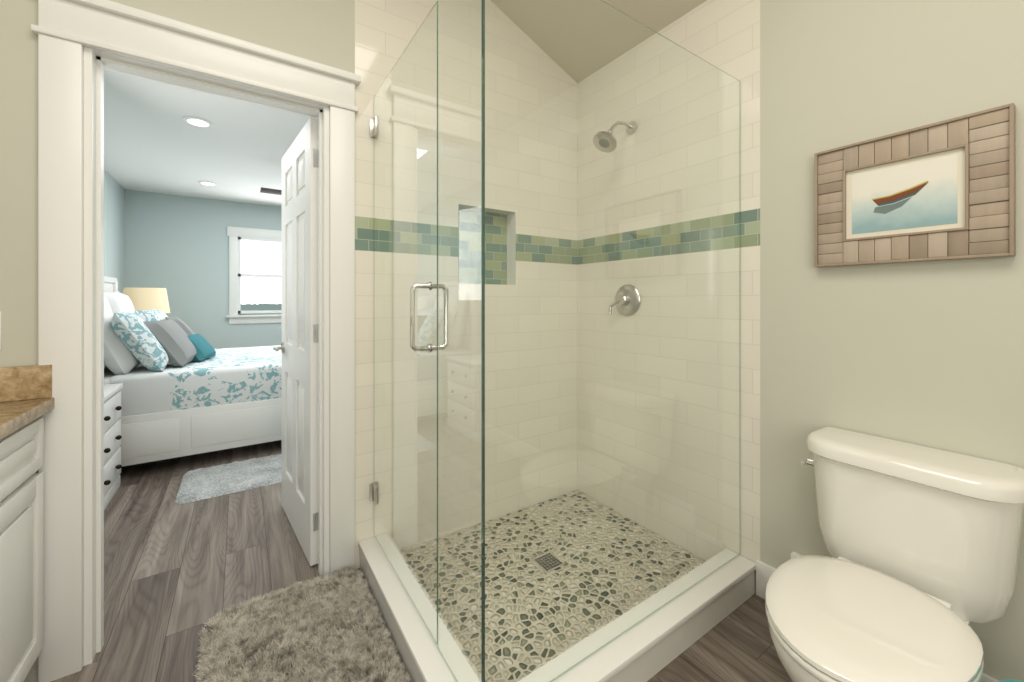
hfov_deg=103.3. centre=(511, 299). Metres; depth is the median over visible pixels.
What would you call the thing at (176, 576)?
floor
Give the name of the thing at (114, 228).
wall
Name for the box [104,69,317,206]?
ceiling
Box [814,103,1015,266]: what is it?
picture frame
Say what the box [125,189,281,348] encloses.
wall
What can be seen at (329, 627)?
bath rug
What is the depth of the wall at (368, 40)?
1.62 m
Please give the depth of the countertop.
1.14 m
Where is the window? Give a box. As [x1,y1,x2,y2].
[226,226,281,323]
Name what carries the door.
in the wall at (368, 40)
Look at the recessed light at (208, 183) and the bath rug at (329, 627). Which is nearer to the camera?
the bath rug at (329, 627)
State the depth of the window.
5.21 m
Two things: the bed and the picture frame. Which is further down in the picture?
the bed
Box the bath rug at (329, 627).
[194,566,411,681]
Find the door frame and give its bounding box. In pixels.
[31,0,360,681]
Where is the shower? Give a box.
[358,0,755,681]
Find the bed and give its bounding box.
[104,276,281,466]
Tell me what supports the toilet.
on the floor
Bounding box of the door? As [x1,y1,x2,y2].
[273,117,317,565]
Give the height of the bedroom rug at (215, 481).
0.023 m
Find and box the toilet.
[765,427,1023,681]
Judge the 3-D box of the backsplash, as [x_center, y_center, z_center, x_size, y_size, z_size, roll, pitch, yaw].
[-1.689,0.254,1.120,0.576,0.103,0.020,0,0,-34]
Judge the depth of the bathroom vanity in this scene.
1.13 m
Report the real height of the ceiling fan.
0.320 m
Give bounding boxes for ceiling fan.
[260,187,281,194]
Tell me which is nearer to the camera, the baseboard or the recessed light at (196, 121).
the baseboard
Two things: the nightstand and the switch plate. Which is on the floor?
the nightstand
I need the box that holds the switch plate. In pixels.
[0,311,0,349]
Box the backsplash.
[0,365,51,400]
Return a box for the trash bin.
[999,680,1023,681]
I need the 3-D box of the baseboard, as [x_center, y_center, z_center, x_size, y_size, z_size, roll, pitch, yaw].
[1.580,1.080,0.779,0.027,0.240,2.100,0,0,-34]
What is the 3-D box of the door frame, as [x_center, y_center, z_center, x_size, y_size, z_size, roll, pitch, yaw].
[-1.122,0.106,1.580,0.984,2.187,0.186,0,0,-34]
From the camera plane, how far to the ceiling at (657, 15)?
1.96 m
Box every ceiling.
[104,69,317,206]
[603,0,706,31]
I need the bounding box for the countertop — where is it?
[0,397,54,432]
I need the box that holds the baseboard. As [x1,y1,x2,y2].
[756,551,999,681]
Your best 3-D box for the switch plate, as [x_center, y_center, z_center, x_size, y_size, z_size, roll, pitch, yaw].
[-1.580,0.092,1.204,0.080,0.116,0.008,0,0,-34]
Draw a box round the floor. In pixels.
[51,440,791,681]
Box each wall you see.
[0,0,437,681]
[104,170,124,293]
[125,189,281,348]
[657,0,1023,680]
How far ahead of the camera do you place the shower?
1.26 m
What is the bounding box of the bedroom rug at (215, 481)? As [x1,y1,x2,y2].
[175,454,281,503]
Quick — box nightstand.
[104,383,122,509]
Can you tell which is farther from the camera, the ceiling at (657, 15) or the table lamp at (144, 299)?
the table lamp at (144, 299)
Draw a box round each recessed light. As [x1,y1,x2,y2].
[183,116,212,127]
[198,181,217,185]
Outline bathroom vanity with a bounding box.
[0,405,54,681]
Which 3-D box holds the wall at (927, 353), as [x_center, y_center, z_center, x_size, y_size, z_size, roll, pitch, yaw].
[1.385,-0.750,1.203,0.120,3.900,3.320,0,0,-34]
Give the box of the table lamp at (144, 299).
[123,288,169,312]

